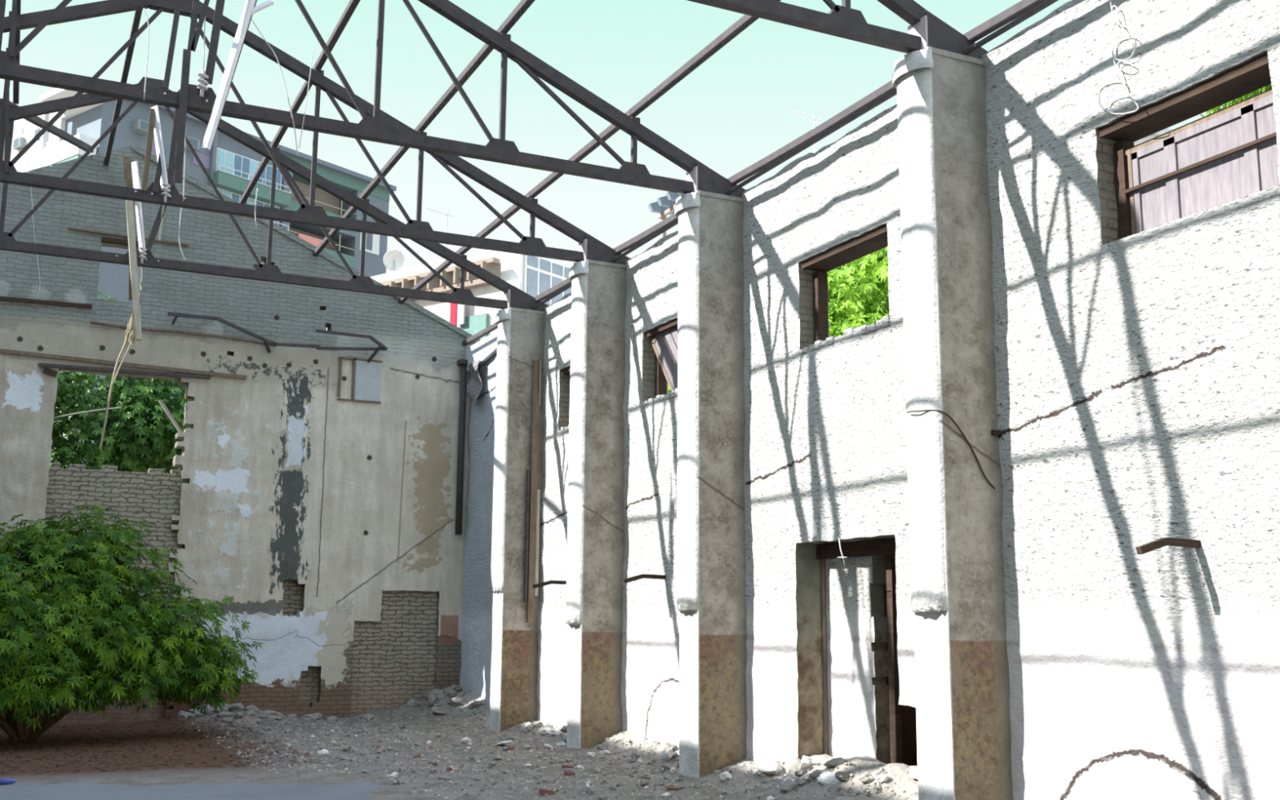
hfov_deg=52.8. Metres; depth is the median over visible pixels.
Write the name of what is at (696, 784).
rubble stone
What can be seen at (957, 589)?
wall pier
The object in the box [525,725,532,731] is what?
rubble stone
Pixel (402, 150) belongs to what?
purlin
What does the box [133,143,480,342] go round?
trim
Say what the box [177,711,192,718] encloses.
rubble stone
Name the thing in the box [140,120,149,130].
grille
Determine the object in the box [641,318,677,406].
window
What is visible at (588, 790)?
rubble stone
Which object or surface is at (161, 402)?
rod
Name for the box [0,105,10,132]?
lath
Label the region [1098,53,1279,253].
window
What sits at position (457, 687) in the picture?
rubble stone
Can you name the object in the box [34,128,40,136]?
grille
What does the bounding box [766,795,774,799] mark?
rubble stone
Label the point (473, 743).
rubble stone
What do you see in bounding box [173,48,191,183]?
lath
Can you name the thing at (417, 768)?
rubble stone
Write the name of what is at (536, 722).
rubble stone
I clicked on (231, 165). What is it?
apartment block
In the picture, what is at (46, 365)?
lintel
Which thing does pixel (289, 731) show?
rubble stone
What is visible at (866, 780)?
rubble stone
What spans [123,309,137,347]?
straw bundle
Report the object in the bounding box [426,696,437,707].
rubble stone
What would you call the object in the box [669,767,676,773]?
rubble stone
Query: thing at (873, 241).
window
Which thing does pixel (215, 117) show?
lath
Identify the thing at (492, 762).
rubble stone
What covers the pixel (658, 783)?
rubble stone
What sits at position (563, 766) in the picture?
brick
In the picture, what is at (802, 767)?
rubble stone
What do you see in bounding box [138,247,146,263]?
insulator
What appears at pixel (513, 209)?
purlin
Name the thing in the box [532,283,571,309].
purlin
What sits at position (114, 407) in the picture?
wire
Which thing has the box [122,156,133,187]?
lath
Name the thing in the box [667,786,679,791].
brick
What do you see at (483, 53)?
purlin
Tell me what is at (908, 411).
wire
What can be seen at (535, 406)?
plank
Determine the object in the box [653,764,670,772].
rubble stone
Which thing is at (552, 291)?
purlin
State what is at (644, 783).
rubble stone
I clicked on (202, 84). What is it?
insulator
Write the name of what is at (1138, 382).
wall
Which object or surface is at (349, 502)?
wall
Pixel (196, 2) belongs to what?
lath
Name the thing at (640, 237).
purlin
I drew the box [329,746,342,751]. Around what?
rubble stone
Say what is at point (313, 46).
wire
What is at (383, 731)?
rubble stone
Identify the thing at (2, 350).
timber beam
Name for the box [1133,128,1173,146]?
house
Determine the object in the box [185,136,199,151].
air conditioner
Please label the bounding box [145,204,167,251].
lath
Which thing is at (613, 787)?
rubble stone
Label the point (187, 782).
floor
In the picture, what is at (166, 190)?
insulator
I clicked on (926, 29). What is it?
roof truss
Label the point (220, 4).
lath
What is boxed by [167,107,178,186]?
lath
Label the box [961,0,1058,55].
purlin
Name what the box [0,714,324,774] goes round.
leaf litter
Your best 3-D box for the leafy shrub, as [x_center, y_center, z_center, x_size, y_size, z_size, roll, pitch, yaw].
[-7.649,2.978,17.147,5.611,3.256,2.962,6,-11,-29]
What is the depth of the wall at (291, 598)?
21.61 m
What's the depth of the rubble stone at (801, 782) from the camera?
11.83 m
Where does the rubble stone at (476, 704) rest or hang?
on the floor
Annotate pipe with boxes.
[90,320,275,346]
[454,359,467,534]
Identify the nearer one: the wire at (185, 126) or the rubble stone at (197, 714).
the wire at (185, 126)
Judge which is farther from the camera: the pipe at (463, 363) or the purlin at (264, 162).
the pipe at (463, 363)
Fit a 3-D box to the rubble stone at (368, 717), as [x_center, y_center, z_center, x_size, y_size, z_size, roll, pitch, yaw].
[-4.414,5.167,20.995,0.229,0.127,0.190,-7,-12,36]
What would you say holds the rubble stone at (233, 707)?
on the floor
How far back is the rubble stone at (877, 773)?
11.36 m
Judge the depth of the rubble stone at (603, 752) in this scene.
15.64 m
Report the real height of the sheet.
0.688 m
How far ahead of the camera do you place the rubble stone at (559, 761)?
14.97 m
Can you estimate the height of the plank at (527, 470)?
2.000 m
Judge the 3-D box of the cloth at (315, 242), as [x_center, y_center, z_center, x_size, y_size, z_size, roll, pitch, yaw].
[-25.456,-12.314,99.980,2.254,0.665,1.175,5,-11,-25]
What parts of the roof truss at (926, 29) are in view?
gusset plate, plate, heel plate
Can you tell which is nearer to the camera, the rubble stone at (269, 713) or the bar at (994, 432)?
the bar at (994, 432)
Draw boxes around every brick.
[413,753,421,757]
[507,746,514,750]
[538,788,555,795]
[561,764,573,768]
[564,771,575,775]
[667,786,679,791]
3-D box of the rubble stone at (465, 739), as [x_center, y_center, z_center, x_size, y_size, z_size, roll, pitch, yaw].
[-2.373,4.637,17.570,0.078,0.098,0.188,-6,-12,34]
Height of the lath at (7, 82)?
1.452 m
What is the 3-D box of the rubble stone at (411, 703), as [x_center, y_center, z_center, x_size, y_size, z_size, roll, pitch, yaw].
[-3.821,5.095,21.683,0.181,0.159,0.218,-3,-11,20]
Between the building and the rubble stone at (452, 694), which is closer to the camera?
the rubble stone at (452, 694)
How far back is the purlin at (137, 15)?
16.89 m
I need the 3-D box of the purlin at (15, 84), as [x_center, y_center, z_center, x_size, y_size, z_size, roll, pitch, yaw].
[-7.768,-4.257,16.081,0.071,0.081,2.980,5,-11,-25]
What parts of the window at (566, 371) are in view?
sill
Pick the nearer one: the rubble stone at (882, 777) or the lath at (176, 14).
the rubble stone at (882, 777)
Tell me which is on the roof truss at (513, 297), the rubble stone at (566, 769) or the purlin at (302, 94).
the purlin at (302, 94)
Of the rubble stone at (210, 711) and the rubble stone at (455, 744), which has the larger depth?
the rubble stone at (210, 711)
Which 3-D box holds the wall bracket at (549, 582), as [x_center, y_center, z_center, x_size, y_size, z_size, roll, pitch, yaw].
[-1.198,2.601,18.178,0.658,0.119,0.055,5,-11,-25]
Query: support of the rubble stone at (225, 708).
on the floor
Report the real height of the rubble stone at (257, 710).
0.155 m
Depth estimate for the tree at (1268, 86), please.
13.21 m
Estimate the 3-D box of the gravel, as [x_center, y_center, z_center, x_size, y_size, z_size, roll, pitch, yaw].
[-1.894,3.926,14.623,4.581,0.513,14.855,5,-11,-25]
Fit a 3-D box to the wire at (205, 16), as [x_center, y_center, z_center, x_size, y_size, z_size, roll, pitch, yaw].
[-4.204,-4.182,12.508,0.095,2.278,0.012,5,-11,-25]
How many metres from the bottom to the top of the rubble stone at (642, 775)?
0.067 m
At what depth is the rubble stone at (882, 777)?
11.27 m
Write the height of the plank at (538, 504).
1.600 m
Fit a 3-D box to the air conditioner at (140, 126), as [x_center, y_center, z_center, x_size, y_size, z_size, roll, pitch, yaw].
[-34.236,-18.782,88.755,1.223,0.700,1.104,5,-11,-25]
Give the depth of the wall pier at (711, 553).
14.05 m
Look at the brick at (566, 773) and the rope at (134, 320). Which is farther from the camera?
the rope at (134, 320)
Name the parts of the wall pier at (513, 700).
half round casing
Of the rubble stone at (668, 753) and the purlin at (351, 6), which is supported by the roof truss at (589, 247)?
the purlin at (351, 6)
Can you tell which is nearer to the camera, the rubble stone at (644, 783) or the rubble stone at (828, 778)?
the rubble stone at (828, 778)
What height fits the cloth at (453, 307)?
1.050 m
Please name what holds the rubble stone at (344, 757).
on the floor
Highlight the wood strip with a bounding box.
[67,226,189,246]
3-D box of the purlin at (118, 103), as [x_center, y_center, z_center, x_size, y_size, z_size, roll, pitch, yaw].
[-8.057,-4.139,19.737,0.071,0.081,3.780,5,-11,-25]
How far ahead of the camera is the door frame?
12.34 m
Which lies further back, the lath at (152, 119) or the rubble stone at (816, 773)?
the lath at (152, 119)
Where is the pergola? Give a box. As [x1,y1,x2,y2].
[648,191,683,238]
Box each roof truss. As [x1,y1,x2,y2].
[0,0,630,264]
[0,0,746,197]
[0,76,548,311]
[687,0,987,58]
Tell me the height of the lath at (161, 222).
0.759 m
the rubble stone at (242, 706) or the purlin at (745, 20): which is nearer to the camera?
the purlin at (745, 20)
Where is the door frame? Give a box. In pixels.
[816,537,902,763]
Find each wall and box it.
[0,145,475,719]
[282,579,318,706]
[349,590,438,716]
[459,0,1279,799]
[825,555,890,764]
[883,554,917,765]
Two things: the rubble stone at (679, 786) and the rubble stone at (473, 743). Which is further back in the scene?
the rubble stone at (473, 743)
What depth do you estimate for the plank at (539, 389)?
19.89 m
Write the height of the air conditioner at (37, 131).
0.700 m
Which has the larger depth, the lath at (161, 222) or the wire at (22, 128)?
the lath at (161, 222)
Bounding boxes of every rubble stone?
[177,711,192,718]
[187,708,200,713]
[194,711,202,716]
[199,705,213,715]
[216,706,228,712]
[216,711,234,717]
[220,717,234,722]
[227,703,240,711]
[234,711,243,718]
[237,702,244,710]
[244,705,261,712]
[244,710,255,715]
[247,706,255,712]
[257,719,263,723]
[259,714,267,718]
[262,709,286,718]
[262,726,273,730]
[284,728,293,733]
[288,713,296,717]
[299,713,314,720]
[313,712,321,719]
[316,748,328,754]
[324,715,337,721]
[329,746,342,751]
[331,742,342,746]
[337,754,349,760]
[341,746,357,751]
[349,757,358,761]
[360,727,368,732]
[360,749,370,755]
[362,713,373,720]
[368,748,383,753]
[377,728,388,733]
[386,726,393,730]
[389,772,398,776]
[391,780,404,785]
[406,698,417,706]
[413,702,423,706]
[413,743,424,746]
[416,767,426,770]
[422,691,430,698]
[426,693,435,700]
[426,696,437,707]
[428,760,437,765]
[429,688,443,696]
[431,706,449,715]
[432,703,443,706]
[435,693,444,701]
[437,775,451,780]
[443,688,457,694]
[446,697,466,706]
[448,692,456,697]
[449,684,462,691]
[453,742,462,746]
[460,737,471,742]
[465,739,475,744]
[466,700,485,708]
[468,755,479,760]
[488,760,496,765]
[491,740,500,744]
[493,755,502,760]
[502,769,511,773]
[506,734,522,741]
[524,744,532,748]
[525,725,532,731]
[531,721,542,725]
[531,723,543,728]
[538,727,551,734]
[539,766,548,770]
[542,722,554,727]
[542,776,554,782]
[543,743,553,748]
[549,728,562,735]
[555,741,565,746]
[557,760,564,763]
[560,724,566,732]
[560,735,566,743]
[564,768,572,771]
[575,764,583,768]
[582,787,595,794]
[594,768,600,773]
[598,795,608,799]
[600,750,609,754]
[608,784,616,790]
[614,737,622,742]
[616,778,623,786]
[631,749,642,757]
[639,772,648,778]
[640,779,648,786]
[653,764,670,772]
[653,781,664,786]
[662,746,674,760]
[662,792,670,796]
[663,774,671,780]
[666,783,684,789]
[668,744,677,751]
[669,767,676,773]
[693,782,702,788]
[715,789,724,794]
[718,771,732,782]
[755,755,782,773]
[760,777,775,784]
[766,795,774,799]
[778,778,798,792]
[781,776,795,783]
[788,756,801,771]
[794,762,813,776]
[797,778,805,786]
[800,755,813,764]
[808,769,829,778]
[816,771,840,786]
[822,756,844,767]
[834,795,855,799]
[835,770,850,780]
[861,777,875,783]
[872,785,880,790]
[874,771,882,775]
[875,773,888,782]
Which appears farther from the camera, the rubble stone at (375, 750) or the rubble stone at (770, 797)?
the rubble stone at (375, 750)
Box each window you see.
[558,366,570,434]
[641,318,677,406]
[800,224,889,353]
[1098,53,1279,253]
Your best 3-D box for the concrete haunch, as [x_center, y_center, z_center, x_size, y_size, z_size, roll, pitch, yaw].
[-2.741,-0.843,22.562,0.065,0.430,1.800,5,-11,-25]
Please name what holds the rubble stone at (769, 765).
on the floor
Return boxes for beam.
[0,348,247,379]
[42,367,57,377]
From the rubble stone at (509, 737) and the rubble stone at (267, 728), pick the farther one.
the rubble stone at (267, 728)
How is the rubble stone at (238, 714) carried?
on the floor
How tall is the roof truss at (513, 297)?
2.742 m
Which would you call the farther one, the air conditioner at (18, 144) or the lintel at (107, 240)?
the air conditioner at (18, 144)
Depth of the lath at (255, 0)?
12.37 m
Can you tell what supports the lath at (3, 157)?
hanging from the roof truss at (513, 297)
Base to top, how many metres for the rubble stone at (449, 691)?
0.168 m
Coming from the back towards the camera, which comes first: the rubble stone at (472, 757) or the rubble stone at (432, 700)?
the rubble stone at (432, 700)
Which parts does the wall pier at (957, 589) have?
half round casing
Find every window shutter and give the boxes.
[652,326,677,390]
[1123,88,1279,235]
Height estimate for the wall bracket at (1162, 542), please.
0.119 m
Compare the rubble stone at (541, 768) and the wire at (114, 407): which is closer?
the rubble stone at (541, 768)
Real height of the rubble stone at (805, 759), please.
0.109 m
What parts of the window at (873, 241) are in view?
frame post, sill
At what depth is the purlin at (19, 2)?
14.60 m
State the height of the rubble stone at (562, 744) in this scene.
0.080 m
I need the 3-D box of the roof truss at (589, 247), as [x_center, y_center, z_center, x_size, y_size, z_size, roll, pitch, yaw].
[-5.593,-3.624,15.354,12.193,2.742,0.240,5,-11,-25]
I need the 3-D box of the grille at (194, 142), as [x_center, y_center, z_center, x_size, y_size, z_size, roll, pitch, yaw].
[-31.659,-18.241,91.473,0.020,0.560,0.700,-7,-12,37]
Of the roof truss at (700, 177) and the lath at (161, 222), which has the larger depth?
the lath at (161, 222)
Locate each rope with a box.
[98,323,131,449]
[111,320,135,384]
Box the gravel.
[191,690,918,799]
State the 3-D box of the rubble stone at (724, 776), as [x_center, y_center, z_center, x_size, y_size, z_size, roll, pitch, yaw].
[0.880,3.824,13.075,0.087,0.112,0.209,-8,-13,41]
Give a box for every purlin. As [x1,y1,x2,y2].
[0,98,93,152]
[13,11,20,104]
[17,0,21,11]
[103,81,122,165]
[120,9,142,83]
[238,141,277,204]
[272,62,320,146]
[312,192,366,256]
[315,0,360,69]
[362,124,423,197]
[398,248,464,303]
[418,25,506,130]
[460,191,533,253]
[462,322,497,346]
[501,0,534,32]
[529,108,635,197]
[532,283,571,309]
[533,277,571,302]
[611,219,678,262]
[613,213,678,253]
[631,0,781,115]
[725,88,897,195]
[727,80,896,185]
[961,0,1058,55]
[963,0,1046,43]
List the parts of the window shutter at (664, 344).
rail, edge rail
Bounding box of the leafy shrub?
[0,504,263,740]
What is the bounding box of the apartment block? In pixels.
[10,88,396,548]
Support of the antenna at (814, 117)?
on the house
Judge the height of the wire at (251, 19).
1.350 m
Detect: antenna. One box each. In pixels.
[426,208,454,247]
[791,109,822,152]
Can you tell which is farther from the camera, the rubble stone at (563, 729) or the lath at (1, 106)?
the rubble stone at (563, 729)
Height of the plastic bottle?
0.056 m
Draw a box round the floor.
[0,684,918,799]
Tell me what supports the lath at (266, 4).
attached to the lath at (255, 0)
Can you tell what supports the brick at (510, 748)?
on the floor
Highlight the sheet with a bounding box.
[466,359,482,403]
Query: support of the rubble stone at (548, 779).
on the floor
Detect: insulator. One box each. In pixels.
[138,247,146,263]
[161,180,170,202]
[197,70,208,97]
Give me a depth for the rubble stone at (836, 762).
11.90 m
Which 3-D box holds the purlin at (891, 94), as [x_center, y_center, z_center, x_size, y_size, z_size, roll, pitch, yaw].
[1.830,-2.650,12.977,0.040,0.040,4.080,5,-11,-25]
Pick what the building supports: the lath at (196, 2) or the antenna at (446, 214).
the antenna at (446, 214)
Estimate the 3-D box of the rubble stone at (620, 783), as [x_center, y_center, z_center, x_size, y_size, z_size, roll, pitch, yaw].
[-0.203,3.842,12.921,0.067,0.088,0.160,-1,-10,9]
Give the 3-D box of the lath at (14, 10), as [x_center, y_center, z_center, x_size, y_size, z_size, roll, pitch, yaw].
[-5.662,-3.398,11.662,0.064,0.615,0.020,5,-11,-25]
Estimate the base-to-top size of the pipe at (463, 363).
3.131 m
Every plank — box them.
[523,469,529,602]
[526,360,539,622]
[534,489,540,595]
[537,360,540,405]
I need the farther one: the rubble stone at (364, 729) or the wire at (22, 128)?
the rubble stone at (364, 729)
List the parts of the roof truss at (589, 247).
gusset plate, gusset plate, apex plate, gusset plate, gusset plate, gusset plate, plate, heel plate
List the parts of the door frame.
post, post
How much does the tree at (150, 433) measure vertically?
8.440 m
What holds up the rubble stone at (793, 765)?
on the floor
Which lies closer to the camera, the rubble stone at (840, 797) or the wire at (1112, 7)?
the wire at (1112, 7)
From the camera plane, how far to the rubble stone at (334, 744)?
16.91 m
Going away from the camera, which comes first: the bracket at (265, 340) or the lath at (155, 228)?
the lath at (155, 228)
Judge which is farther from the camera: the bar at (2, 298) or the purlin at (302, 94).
the bar at (2, 298)
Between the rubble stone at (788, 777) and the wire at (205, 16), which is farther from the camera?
the wire at (205, 16)
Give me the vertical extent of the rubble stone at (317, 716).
0.138 m
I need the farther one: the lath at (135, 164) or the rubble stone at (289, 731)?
the rubble stone at (289, 731)
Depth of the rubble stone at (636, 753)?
15.24 m
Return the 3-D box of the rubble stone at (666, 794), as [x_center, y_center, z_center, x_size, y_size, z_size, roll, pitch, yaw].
[0.248,3.736,12.204,0.077,0.047,0.086,-1,-10,7]
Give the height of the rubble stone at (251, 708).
0.091 m
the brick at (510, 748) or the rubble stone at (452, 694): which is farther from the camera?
the rubble stone at (452, 694)
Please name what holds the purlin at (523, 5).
on the roof truss at (926, 29)
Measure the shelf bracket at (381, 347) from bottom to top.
0.425 m
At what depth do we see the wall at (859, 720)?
12.64 m
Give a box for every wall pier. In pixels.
[488,306,545,732]
[565,259,626,748]
[674,190,746,777]
[892,46,1013,799]
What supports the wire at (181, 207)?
hanging from the roof truss at (513, 297)
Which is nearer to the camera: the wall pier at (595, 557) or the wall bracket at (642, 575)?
the wall bracket at (642, 575)
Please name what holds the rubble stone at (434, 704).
on the floor
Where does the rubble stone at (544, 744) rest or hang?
on the floor
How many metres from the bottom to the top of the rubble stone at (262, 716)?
0.068 m
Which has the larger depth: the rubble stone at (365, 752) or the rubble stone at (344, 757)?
the rubble stone at (365, 752)
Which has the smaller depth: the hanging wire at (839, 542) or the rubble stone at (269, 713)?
the hanging wire at (839, 542)
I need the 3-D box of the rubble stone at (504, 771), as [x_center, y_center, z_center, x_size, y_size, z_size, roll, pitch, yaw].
[-1.429,3.985,13.809,0.079,0.048,0.092,-8,-13,42]
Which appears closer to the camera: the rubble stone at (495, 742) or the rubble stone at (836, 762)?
the rubble stone at (836, 762)
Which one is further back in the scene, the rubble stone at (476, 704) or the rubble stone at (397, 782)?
the rubble stone at (476, 704)
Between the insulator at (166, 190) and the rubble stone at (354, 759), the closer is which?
the rubble stone at (354, 759)
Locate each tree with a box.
[49,291,191,473]
[826,246,888,337]
[1200,84,1271,117]
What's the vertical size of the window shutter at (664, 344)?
1.353 m
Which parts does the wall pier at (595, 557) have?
half round casing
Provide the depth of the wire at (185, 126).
15.23 m
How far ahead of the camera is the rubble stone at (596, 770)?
14.10 m
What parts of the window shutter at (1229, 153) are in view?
frame, panel, frame, rail, panel, panel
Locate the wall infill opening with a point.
(153, 495)
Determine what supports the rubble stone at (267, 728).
on the floor
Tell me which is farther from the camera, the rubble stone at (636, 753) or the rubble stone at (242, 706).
the rubble stone at (242, 706)
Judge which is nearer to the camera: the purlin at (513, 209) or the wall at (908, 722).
the wall at (908, 722)
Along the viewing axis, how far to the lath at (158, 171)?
15.07 m
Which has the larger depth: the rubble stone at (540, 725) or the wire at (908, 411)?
the rubble stone at (540, 725)
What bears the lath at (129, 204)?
hanging from the roof truss at (513, 297)
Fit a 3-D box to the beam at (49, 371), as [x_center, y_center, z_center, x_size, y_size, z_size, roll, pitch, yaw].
[-9.281,-0.437,20.307,0.216,0.145,0.050,5,-11,-25]
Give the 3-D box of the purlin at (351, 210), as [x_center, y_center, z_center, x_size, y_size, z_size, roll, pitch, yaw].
[-4.950,-2.792,21.029,0.071,0.081,3.780,5,-11,-25]
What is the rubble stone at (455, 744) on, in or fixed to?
on the floor
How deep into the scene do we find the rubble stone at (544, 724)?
18.35 m
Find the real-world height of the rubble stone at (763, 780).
0.074 m
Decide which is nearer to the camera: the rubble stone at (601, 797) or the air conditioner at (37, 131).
the rubble stone at (601, 797)
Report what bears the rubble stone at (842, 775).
on the floor
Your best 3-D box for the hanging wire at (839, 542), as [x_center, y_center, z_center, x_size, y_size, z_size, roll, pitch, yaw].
[1.943,1.471,12.388,0.078,0.296,0.189,7,-12,-34]
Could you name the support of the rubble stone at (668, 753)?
on the floor
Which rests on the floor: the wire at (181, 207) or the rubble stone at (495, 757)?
the rubble stone at (495, 757)
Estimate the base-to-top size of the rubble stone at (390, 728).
0.065 m
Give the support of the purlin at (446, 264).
attached to the wall at (349, 502)
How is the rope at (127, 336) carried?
hanging from the straw bundle
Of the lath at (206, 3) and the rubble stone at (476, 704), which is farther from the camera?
the rubble stone at (476, 704)
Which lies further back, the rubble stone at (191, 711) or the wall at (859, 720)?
the rubble stone at (191, 711)
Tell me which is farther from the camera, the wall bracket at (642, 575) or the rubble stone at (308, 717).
the rubble stone at (308, 717)
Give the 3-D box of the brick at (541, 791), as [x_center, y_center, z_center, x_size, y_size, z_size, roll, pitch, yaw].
[-0.877,3.703,12.168,0.087,0.084,0.175,-5,-11,27]
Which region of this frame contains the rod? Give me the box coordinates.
[158,399,182,432]
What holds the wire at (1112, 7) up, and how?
hanging from the wall at (1138, 382)
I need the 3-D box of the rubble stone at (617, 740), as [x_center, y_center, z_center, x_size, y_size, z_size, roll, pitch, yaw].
[-0.266,4.246,16.101,0.128,0.058,0.060,9,-13,-41]
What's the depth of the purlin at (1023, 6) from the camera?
10.72 m
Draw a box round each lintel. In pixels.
[38,362,210,379]
[101,236,145,247]
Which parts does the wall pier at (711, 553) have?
half round casing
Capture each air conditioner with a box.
[12,136,25,150]
[33,127,40,141]
[132,118,149,135]
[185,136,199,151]
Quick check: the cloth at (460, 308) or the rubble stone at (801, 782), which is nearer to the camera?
the rubble stone at (801, 782)
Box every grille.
[13,137,18,147]
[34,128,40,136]
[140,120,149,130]
[189,137,198,147]
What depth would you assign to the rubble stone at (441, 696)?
21.72 m
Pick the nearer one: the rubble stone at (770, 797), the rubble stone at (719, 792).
the rubble stone at (770, 797)
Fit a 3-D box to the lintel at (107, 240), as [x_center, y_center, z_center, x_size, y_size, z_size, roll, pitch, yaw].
[-8.469,-2.586,21.147,0.661,0.073,0.100,5,-11,-25]
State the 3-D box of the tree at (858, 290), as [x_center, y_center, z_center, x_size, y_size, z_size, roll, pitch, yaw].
[3.447,1.067,21.113,4.856,8.580,6.009,2,-10,-8]
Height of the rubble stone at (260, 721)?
0.076 m
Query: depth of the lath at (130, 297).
17.61 m
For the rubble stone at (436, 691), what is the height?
0.194 m
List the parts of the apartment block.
post, panel, panel, pane, pane, pane, pane, pane, pane, pane, pane, railing, pane, pane, pane, pane, railing, railing, railing, pane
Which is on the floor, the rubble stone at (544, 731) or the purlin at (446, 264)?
the rubble stone at (544, 731)
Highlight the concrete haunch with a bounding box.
[465,330,497,373]
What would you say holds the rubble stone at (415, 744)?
on the floor
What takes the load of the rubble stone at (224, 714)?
on the floor
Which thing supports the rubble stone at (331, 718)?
on the floor
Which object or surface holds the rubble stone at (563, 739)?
on the floor
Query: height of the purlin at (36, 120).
0.877 m
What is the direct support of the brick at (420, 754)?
on the floor
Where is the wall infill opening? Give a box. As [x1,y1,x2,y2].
[35,462,186,725]
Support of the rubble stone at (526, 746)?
on the floor
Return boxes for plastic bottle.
[0,778,16,784]
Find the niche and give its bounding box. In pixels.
[337,356,382,403]
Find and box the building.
[326,249,575,339]
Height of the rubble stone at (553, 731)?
0.088 m
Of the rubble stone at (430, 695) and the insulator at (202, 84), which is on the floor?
the rubble stone at (430, 695)
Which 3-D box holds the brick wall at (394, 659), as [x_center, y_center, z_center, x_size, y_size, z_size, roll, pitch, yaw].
[-4.264,4.400,22.213,1.600,2.255,0.239,5,-11,-25]
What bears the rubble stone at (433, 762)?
on the floor
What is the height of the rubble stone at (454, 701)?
0.169 m
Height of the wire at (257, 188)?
0.500 m
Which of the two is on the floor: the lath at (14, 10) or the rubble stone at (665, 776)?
the rubble stone at (665, 776)
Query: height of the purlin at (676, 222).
0.040 m
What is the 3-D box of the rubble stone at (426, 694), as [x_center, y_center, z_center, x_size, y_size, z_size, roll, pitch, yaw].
[-3.582,5.059,22.047,0.262,0.148,0.111,10,-13,-43]
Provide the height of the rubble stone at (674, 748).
0.110 m
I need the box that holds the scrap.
[496,740,513,745]
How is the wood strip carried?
attached to the wall at (349, 502)
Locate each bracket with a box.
[167,311,320,352]
[315,328,387,362]
[532,580,566,588]
[622,573,666,583]
[1135,537,1200,554]
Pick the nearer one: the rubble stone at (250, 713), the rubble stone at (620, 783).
the rubble stone at (620, 783)
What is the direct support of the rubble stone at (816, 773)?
on the floor
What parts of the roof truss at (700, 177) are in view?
gusset plate, gusset plate, gusset plate, gusset plate, gusset plate, plate, heel plate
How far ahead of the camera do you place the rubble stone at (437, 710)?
20.87 m
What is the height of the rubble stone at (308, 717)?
0.123 m
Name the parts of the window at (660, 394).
sill, frame post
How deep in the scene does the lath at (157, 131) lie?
15.13 m
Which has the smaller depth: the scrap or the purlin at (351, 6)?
the purlin at (351, 6)
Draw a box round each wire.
[22,128,33,209]
[31,208,39,299]
[53,407,121,417]
[143,8,149,100]
[178,207,186,261]
[182,126,186,201]
[203,16,205,70]
[251,18,297,156]
[254,187,257,228]
[298,46,314,148]
[835,537,847,568]
[906,409,995,488]
[1095,0,1138,114]
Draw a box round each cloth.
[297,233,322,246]
[449,302,457,326]
[457,303,465,324]
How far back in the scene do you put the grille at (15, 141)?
92.15 m
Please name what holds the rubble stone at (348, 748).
on the floor
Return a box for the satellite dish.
[383,248,405,271]
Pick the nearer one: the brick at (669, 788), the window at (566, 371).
the brick at (669, 788)
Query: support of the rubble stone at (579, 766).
on the floor
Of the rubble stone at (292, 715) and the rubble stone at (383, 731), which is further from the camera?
the rubble stone at (292, 715)
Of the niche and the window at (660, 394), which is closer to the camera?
the window at (660, 394)
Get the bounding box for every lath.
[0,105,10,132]
[2,140,4,160]
[4,47,9,172]
[9,0,17,57]
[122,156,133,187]
[125,200,142,339]
[128,200,134,300]
[131,160,145,251]
[141,108,155,191]
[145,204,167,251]
[151,105,168,190]
[152,152,164,192]
[158,210,164,240]
[162,8,180,88]
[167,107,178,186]
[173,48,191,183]
[186,0,199,49]
[191,0,209,51]
[200,0,255,150]
[204,0,224,84]
[211,0,257,146]
[249,0,273,14]
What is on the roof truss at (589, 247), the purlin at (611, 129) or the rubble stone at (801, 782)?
the purlin at (611, 129)
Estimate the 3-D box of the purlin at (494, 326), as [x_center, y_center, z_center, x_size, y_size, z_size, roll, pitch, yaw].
[-2.475,-1.267,21.982,0.071,0.111,3.780,5,-11,-25]
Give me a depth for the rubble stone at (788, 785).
11.84 m
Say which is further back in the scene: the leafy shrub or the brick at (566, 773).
the leafy shrub
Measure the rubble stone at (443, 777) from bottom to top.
0.060 m
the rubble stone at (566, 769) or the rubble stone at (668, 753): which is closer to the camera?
the rubble stone at (566, 769)
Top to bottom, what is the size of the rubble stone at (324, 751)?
0.094 m
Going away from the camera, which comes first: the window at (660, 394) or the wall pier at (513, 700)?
the window at (660, 394)
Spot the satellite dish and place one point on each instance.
(394, 260)
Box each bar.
[0,296,92,308]
[991,429,1001,435]
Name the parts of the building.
pane, pane, pane, pane, pane, pane, pane, pane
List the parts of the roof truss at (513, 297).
gusset plate, gusset plate, apex plate, gusset plate, gusset plate, gusset plate, plate, heel plate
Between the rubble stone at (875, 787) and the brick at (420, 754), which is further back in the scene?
the brick at (420, 754)
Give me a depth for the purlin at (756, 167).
13.25 m
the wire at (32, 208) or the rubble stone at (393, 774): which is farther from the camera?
the wire at (32, 208)
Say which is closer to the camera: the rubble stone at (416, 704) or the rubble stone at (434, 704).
the rubble stone at (434, 704)
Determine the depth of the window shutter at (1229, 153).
9.13 m
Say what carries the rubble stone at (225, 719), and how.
on the floor
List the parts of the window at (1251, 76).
frame post, sill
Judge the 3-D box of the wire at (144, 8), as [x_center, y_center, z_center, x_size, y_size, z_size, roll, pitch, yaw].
[-4.661,-3.253,12.127,0.074,0.909,0.009,5,-11,-25]

